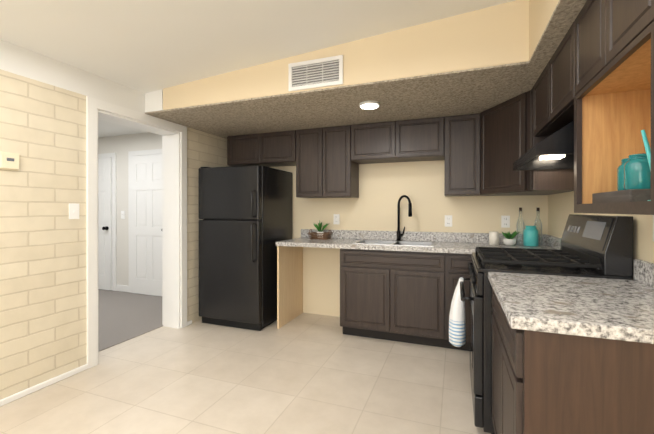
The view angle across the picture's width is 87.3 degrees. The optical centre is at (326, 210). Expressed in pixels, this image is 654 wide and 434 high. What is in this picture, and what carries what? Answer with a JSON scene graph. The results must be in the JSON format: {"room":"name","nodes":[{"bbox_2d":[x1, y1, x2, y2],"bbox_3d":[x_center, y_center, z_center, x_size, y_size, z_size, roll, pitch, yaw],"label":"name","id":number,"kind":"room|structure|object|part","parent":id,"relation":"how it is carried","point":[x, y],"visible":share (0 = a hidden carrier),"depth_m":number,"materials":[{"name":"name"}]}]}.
{"room":"kitchen","nodes":[
{"label":"kitchen","id":0,"kind":"room"},
{"bbox_2d":[0,39,229,399],"bbox_3d":[-2.437,-0.132,1.536,0.220,2.750,6.400,0,0,21],"label":"wall","id":1,"kind":"structure","parent":0,"point":[43,290],"depth_m":2.44,"materials":[{"name":"white brick"}]},
{"bbox_2d":[0,151,19,170],"bbox_3d":[-2.052,-0.318,2.213,0.022,0.115,0.115,0,0,21],"label":"thermostat","id":2,"kind":"object","parent":1,"relation":"attached to","point":[9,161],"visible":1,"depth_m":2.21,"materials":[{"name":"beige plastic"}]},
{"bbox_2d":[69,203,78,218],"bbox_3d":[-1.913,0.006,2.595,0.015,0.118,0.075,0,0,21],"label":"switch plate","id":3,"kind":"object","parent":1,"relation":"attached to","point":[73,210],"visible":1,"depth_m":2.59,"materials":[{"name":"white plastic"}]},
{"bbox_2d":[0,320,191,406],"bbox_3d":[-2.466,1.224,1.123,0.020,0.040,5.600,0,0,21],"label":"baseboard","id":4,"kind":"structure","parent":1,"relation":"attached to","point":[20,394],"depth_m":2.39,"materials":[{"name":"white wood"}]},
{"bbox_2d":[86,96,186,368],"bbox_3d":[-1.810,0.172,3.221,0.268,2.135,1.055,0,0,21],"label":"door frame","id":5,"kind":"structure","parent":1,"relation":"attached to","point":[174,212],"depth_m":3.59,"materials":[{"name":"white wood"}]},
{"bbox_2d":[98,119,147,137],"bbox_3d":[-3.612,-1.181,3.579,3.420,0.080,3.600,0,0,21],"label":"ceiling","id":6,"kind":"structure","parent":0,"point":[107,129],"depth_m":4.90,"materials":[{"name":"white paint"}]},
{"bbox_2d":[98,289,162,351],"bbox_3d":[-3.612,1.266,3.584,3.420,0.066,3.600,0,0,21],"label":"floor","id":7,"kind":"structure","parent":0,"point":[123,316],"depth_m":3.98,"materials":[{"name":"grey carpet"}]},
{"bbox_2d":[0,313,490,433],"bbox_3d":[-0.739,1.275,0.900,3.850,0.060,6.600,0,0,21],"label":"floor","id":8,"kind":"structure","parent":0,"point":[306,373],"depth_m":2.39,"materials":[{"name":"beige tile"}]},
{"bbox_2d":[199,165,291,330],"bbox_3d":[-0.920,0.382,3.923,0.760,1.712,0.825,0,0,21],"label":"fridge","id":9,"kind":"object","parent":8,"relation":"on","point":[245,215],"visible":0.96,"depth_m":3.60,"materials":[{"name":"black metal"}]},
{"bbox_2d":[340,249,447,347],"bbox_3d":[0.688,0.803,3.456,0.989,0.872,0.601,0,0,21],"label":"base cabinet","id":10,"kind":"object","parent":8,"relation":"on","point":[385,294],"depth_m":3.17,"materials":[{"name":"wood"}]},
{"bbox_2d":[276,237,559,252],"bbox_3d":[0.779,0.347,3.402,2.566,0.040,0.636,0,0,21],"label":"countertop","id":11,"kind":"structure","parent":10,"relation":"on","point":[334,242],"depth_m":3.21,"materials":[{"name":"grey stone"}]},
{"bbox_2d":[307,229,332,239],"bbox_3d":[-0.077,0.270,3.918,0.249,0.110,0.177,0,0,21],"label":"wicker basket","id":12,"kind":"object","parent":11,"relation":"on","point":[325,236],"visible":0.98,"depth_m":3.87,"materials":[{"name":"brown wicker"}]},
{"bbox_2d":[313,220,329,237],"bbox_3d":[-0.076,0.212,3.896,0.225,0.201,0.222,0,0,21],"label":"plant","id":13,"kind":"object","parent":12,"relation":"in","point":[319,226],"visible":0.94,"depth_m":3.89,"materials":[{"name":"green plant"}]},
{"bbox_2d":[352,241,435,244],"bbox_3d":[0.681,0.418,3.436,0.766,0.190,0.416,0,0,21],"label":"sink","id":14,"kind":"object","parent":11,"relation":"in","point":[353,242],"depth_m":3.56,"materials":[{"name":"silver metal"}]},
{"bbox_2d":[396,195,411,240],"bbox_3d":[0.808,0.082,3.597,0.188,0.487,0.197,0,0,21],"label":"faucet","id":15,"kind":"object","parent":11,"relation":"on","point":[399,234],"visible":1,"depth_m":3.64,"materials":[{"name":"black metal"}]},
{"bbox_2d":[489,231,498,244],"bbox_3d":[1.584,0.259,3.251,0.084,0.135,0.084,0,0,21],"label":"candle","id":16,"kind":"object","parent":11,"relation":"on","point":[493,237],"visible":1,"depth_m":3.22,"materials":[{"name":"white wax"}]},
{"bbox_2d":[502,231,518,245],"bbox_3d":[1.722,0.256,3.199,0.145,0.140,0.161,0,0,21],"label":"plant","id":17,"kind":"object","parent":11,"relation":"on","point":[509,240],"visible":1,"depth_m":3.18,"materials":[{"name":"green plant"}]},
{"bbox_2d":[516,208,524,244],"bbox_3d":[1.847,0.149,3.269,0.068,0.354,0.068,0,0,21],"label":"glass bottle","id":18,"kind":"object","parent":11,"relation":"on","point":[522,225],"visible":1,"depth_m":3.27,"materials":[{"name":"clear glass"}]},
{"bbox_2d":[523,226,537,245],"bbox_3d":[1.881,0.234,3.160,0.120,0.185,0.120,0,0,21],"label":"jar","id":19,"kind":"object","parent":11,"relation":"on","point":[530,235],"visible":1,"depth_m":3.12,"materials":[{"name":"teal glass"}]},
{"bbox_2d":[534,208,541,245],"bbox_3d":[1.983,0.149,3.218,0.068,0.354,0.068,0,0,21],"label":"glass bottle","id":20,"kind":"object","parent":11,"relation":"on","point":[538,209],"visible":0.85,"depth_m":3.21,"materials":[{"name":"clear glass"}]},
{"bbox_2d":[448,253,471,350],"bbox_3d":[1.282,0.804,3.233,0.280,0.872,0.601,0,0,21],"label":"base cabinet","id":21,"kind":"object","parent":8,"relation":"on","point":[457,262],"depth_m":2.97,"materials":[{"name":"wood"}]},
{"bbox_2d":[449,214,632,433],"bbox_3d":[1.207,0.635,2.144,0.845,1.215,0.756,0,0,21],"label":"stove","id":22,"kind":"object","parent":8,"relation":"on","point":[596,246],"visible":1,"depth_m":1.88,"materials":[{"name":"black metal"}]},
{"bbox_3d":[0.939,0.721,2.468,0.114,0.461,0.194,0,0,21],"label":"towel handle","id":23,"kind":"part","parent":22,"relation":"part of","materials":[{"name":"white fabric"}]},
{"bbox_2d":[491,285,653,433],"bbox_3d":[1.043,0.808,1.360,0.632,0.872,0.815,0,0,21],"label":"base cabinet","id":24,"kind":"object","parent":8,"relation":"on","point":[572,355],"depth_m":1.04,"materials":[{"name":"wood"}]},
{"bbox_2d":[488,272,653,344],"bbox_3d":[1.030,0.352,1.352,0.651,0.040,0.836,0,0,21],"label":"countertop","id":25,"kind":"structure","parent":24,"relation":"on","point":[601,309],"depth_m":1.20,"materials":[{"name":"grey stone"}]},
{"bbox_2d":[0,0,514,92],"bbox_3d":[-0.640,-1.320,0.858,3.640,0.471,6.600,0,0,21],"label":"ceiling","id":26,"kind":"structure","parent":0,"point":[145,46],"depth_m":2.22,"materials":[{"name":"white paint"}]},
{"bbox_2d":[98,132,547,316],"bbox_3d":[-1.194,-0.138,4.541,7.270,2.750,0.100,0,0,21],"label":"wall","id":27,"kind":"structure","parent":0,"point":[384,188],"depth_m":3.85,"materials":[{"name":"beige paint"}]},
{"bbox_2d":[98,158,111,289],"bbox_3d":[-3.673,0.208,5.351,0.760,2.030,0.112,0,0,21],"label":"hall door","id":28,"kind":"structure","parent":27,"relation":"in","point":[104,223],"depth_m":5.28,"materials":[{"name":"white wood"}]},
{"bbox_2d":[98,153,116,290],"bbox_3d":[-3.654,0.172,5.403,0.910,2.114,0.019,0,0,21],"label":"door frame","id":29,"kind":"structure","parent":27,"relation":"attached to","point":[113,156],"depth_m":5.25,"materials":[{"name":"white wood"}]},
{"bbox_2d":[116,285,128,291],"bbox_3d":[-2.983,1.183,5.156,3.290,0.094,0.014,0,0,21],"label":"baseboard","id":30,"kind":"structure","parent":27,"relation":"attached to","point":[124,288],"depth_m":5.19,"materials":[{"name":"white wood"}]},
{"bbox_2d":[121,211,124,218],"bbox_3d":[-3.101,0.066,5.196,0.075,0.118,0.015,0,0,21],"label":"light switch","id":31,"kind":"object","parent":27,"relation":"attached to","point":[122,214],"visible":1,"depth_m":5.19,"materials":[{"name":"white plastic"}]},
{"bbox_2d":[128,149,161,292],"bbox_3d":[-2.549,0.173,4.987,0.910,2.114,0.019,0,0,21],"label":"door frame","id":32,"kind":"structure","parent":27,"relation":"attached to","point":[144,152],"depth_m":5.12,"materials":[{"name":"white wood"}]},
{"bbox_2d":[131,154,161,295],"bbox_3d":[-2.569,0.209,4.935,0.760,2.030,0.112,0,0,21],"label":"hall door","id":33,"kind":"structure","parent":27,"relation":"in","point":[146,224],"depth_m":4.98,"materials":[{"name":"white wood"}]},
{"bbox_2d":[227,134,266,166],"bbox_3d":[-0.939,-0.724,4.212,0.460,0.353,0.327,0,0,21],"label":"upper cabinet","id":34,"kind":"object","parent":27,"relation":"attached to","point":[242,150],"depth_m":4.06,"materials":[{"name":"brown wood"}]},
{"bbox_2d":[259,130,294,166],"bbox_3d":[-0.509,-0.723,4.051,0.459,0.353,0.327,0,0,21],"label":"upper cabinet","id":35,"kind":"object","parent":27,"relation":"attached to","point":[276,149],"depth_m":3.91,"materials":[{"name":"brown wood"}]},
{"bbox_2d":[295,128,322,197],"bbox_3d":[-0.143,-0.523,3.913,0.319,0.753,0.327,0,0,21],"label":"upper cabinet","id":36,"kind":"object","parent":27,"relation":"attached to","point":[308,142],"depth_m":3.76,"materials":[{"name":"brown wood"}]},
{"bbox_2d":[333,214,339,223],"bbox_3d":[0.111,0.103,3.991,0.075,0.118,0.008,0,0,21],"label":"electrical outlet","id":37,"kind":"object","parent":27,"relation":"attached to","point":[336,218],"visible":1,"depth_m":3.99,"materials":[{"name":"white plastic"}]},
{"bbox_2d":[323,125,358,197],"bbox_3d":[0.156,-0.523,3.801,0.319,0.753,0.327,0,0,21],"label":"upper cabinet","id":38,"kind":"object","parent":27,"relation":"attached to","point":[340,177],"depth_m":3.65,"materials":[{"name":"brown wood"}]},
{"bbox_2d":[351,121,398,163],"bbox_3d":[0.524,-0.713,3.662,0.464,0.373,0.327,0,0,21],"label":"upper cabinet","id":39,"kind":"object","parent":27,"relation":"attached to","point":[371,143],"depth_m":3.52,"materials":[{"name":"brown wood"}]},
{"bbox_2d":[395,117,446,161],"bbox_3d":[0.958,-0.712,3.499,0.464,0.373,0.327,0,0,21],"label":"upper cabinet","id":40,"kind":"object","parent":27,"relation":"attached to","point":[425,139],"depth_m":3.35,"materials":[{"name":"brown wood"}]},
{"bbox_2d":[301,229,543,244],"bbox_3d":[0.887,0.277,3.690,2.566,0.100,0.020,0,0,21],"label":"backsplash","id":41,"kind":"structure","parent":27,"relation":"attached to","point":[361,235],"depth_m":3.67,"materials":[{"name":"grey stone"}]},
{"bbox_2d":[445,215,451,226],"bbox_3d":[1.262,0.109,3.558,0.075,0.118,0.008,0,0,21],"label":"electrical outlet","id":42,"kind":"object","parent":27,"relation":"attached to","point":[448,220],"visible":1,"depth_m":3.56,"materials":[{"name":"white plastic"}]},
{"bbox_2d":[443,114,478,195],"bbox_3d":[1.325,-0.522,3.361,0.315,0.753,0.327,0,0,21],"label":"upper cabinet","id":43,"kind":"object","parent":27,"relation":"attached to","point":[461,178],"depth_m":3.21,"materials":[{"name":"brown wood"}]},
{"bbox_2d":[479,112,482,195],"bbox_3d":[1.455,-0.521,2.854,0.290,0.741,0.478,0,0,21],"label":"upper cabinet","id":44,"kind":"object","parent":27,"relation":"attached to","point":[481,114],"depth_m":3.16,"materials":[{"name":"brown wood"}]},
{"bbox_2d":[501,216,509,227],"bbox_3d":[1.758,0.110,3.372,0.075,0.118,0.008,0,0,21],"label":"electrical outlet","id":45,"kind":"object","parent":27,"relation":"attached to","point":[505,221],"visible":1,"depth_m":3.37,"materials":[{"name":"white plastic"}]},
{"bbox_2d":[145,0,532,138],"bbox_3d":[0.008,-1.140,3.290,3.120,0.480,1.390,0,0,21],"label":"ceiling soffit","id":46,"kind":"structure","parent":0,"point":[479,61],"depth_m":2.63,"materials":[{"name":"beige paint"}]},
{"bbox_2d":[288,55,342,90],"bbox_3d":[-0.090,-1.029,2.576,0.440,0.210,0.014,0,0,21],"label":"air vent","id":47,"kind":"object","parent":46,"relation":"attached to","point":[317,73],"visible":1,"depth_m":2.57,"materials":[{"name":"white metal"}]},
{"bbox_2d":[359,101,379,108],"bbox_3d":[0.358,-0.886,2.887,0.170,0.025,0.170,0,0,21],"label":"ceiling light","id":48,"kind":"object","parent":46,"relation":"attached to","point":[369,104],"visible":1,"depth_m":2.85,"materials":[{"name":"white glass"}]},
{"bbox_2d":[513,0,586,97],"bbox_3d":[0.782,-1.134,0.323,0.400,0.480,6.400,0,0,21],"label":"ceiling soffit","id":49,"kind":"structure","parent":0,"point":[547,22],"depth_m":1.85,"materials":[{"name":"beige paint"}]},
{"bbox_2d":[548,191,653,279],"bbox_3d":[0.999,-0.129,0.190,0.100,2.750,6.500,0,0,21],"label":"wall","id":50,"kind":"structure","parent":0,"point":[560,207],"depth_m":1.91,"materials":[{"name":"beige paint"}]},
{"bbox_2d":[483,90,578,195],"bbox_3d":[1.662,-0.521,2.956,0.602,0.753,0.847,0,0,21],"label":"upper cabinet","id":51,"kind":"object","parent":50,"relation":"attached to","point":[506,125],"depth_m":2.71,"materials":[{"name":"brown wood"}]},
{"bbox_2d":[531,65,610,139],"bbox_3d":[1.535,-0.709,2.185,0.298,0.373,0.451,0,0,21],"label":"upper cabinet","id":52,"kind":"object","parent":50,"relation":"attached to","point":[540,130],"depth_m":2.21,"materials":[{"name":"brown wood"}]},
{"bbox_2d":[544,234,653,288],"bbox_3d":[1.627,0.280,2.041,0.020,0.100,2.546,0,0,21],"label":"backsplash","id":53,"kind":"structure","parent":50,"relation":"attached to","point":[643,270],"depth_m":1.58,"materials":[{"name":"grey stone"}]},
{"bbox_2d":[547,27,650,123],"bbox_3d":[1.376,-0.709,1.763,0.298,0.373,0.451,0,0,21],"label":"upper cabinet","id":54,"kind":"object","parent":50,"relation":"attached to","point":[560,110],"depth_m":1.72,"materials":[{"name":"brown wood"}]},
{"bbox_2d":[513,121,573,170],"bbox_3d":[1.418,-0.402,2.063,0.426,0.228,0.754,0,0,21],"label":"range hood","id":55,"kind":"object","parent":54,"relation":"attached to","point":[555,150],"visible":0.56,"depth_m":1.86,"materials":[{"name":"black metal"}]},
{"bbox_2d":[571,0,653,103],"bbox_3d":[1.233,-0.708,1.384,0.298,0.373,0.359,0,0,21],"label":"upper cabinet","id":56,"kind":"object","parent":50,"relation":"attached to","point":[595,82],"depth_m":1.46,"materials":[{"name":"brown wood"}]},
{"bbox_2d":[599,0,653,75],"bbox_3d":[1.107,-0.707,1.049,0.298,0.373,0.357,0,0,21],"label":"upper cabinet","id":57,"kind":"object","parent":50,"relation":"attached to","point":[626,27],"depth_m":1.16,"materials":[{"name":"brown wood"}]},
{"bbox_2d":[592,189,650,202],"bbox_3d":[1.219,-0.045,1.336,0.195,0.060,0.360,0,0,21],"label":"block","id":58,"kind":"object","parent":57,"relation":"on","point":[631,195],"visible":0.52,"depth_m":1.25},
{"bbox_2d":[617,158,627,190],"bbox_3d":[1.251,-0.144,1.399,0.100,0.135,0.100,0,0,21],"label":"jar","id":59,"kind":"object","parent":58,"relation":"on","point":[620,177],"visible":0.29,"depth_m":1.40,"materials":[{"name":"teal glass"}]},
{"bbox_2d":[624,153,650,189],"bbox_3d":[1.191,-0.144,1.298,0.100,0.135,0.100,0,0,21],"label":"jar","id":60,"kind":"object","parent":58,"relation":"on","point":[637,173],"visible":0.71,"depth_m":1.27,"materials":[{"name":"teal glass"}]},
{"bbox_2d":[641,129,650,200],"bbox_3d":[1.109,-0.156,1.145,0.111,0.282,0.103,0,0,21],"label":"coral","id":61,"kind":"object","parent":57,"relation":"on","point":[646,145],"visible":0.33,"depth_m":1.14,"materials":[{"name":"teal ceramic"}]}
]}

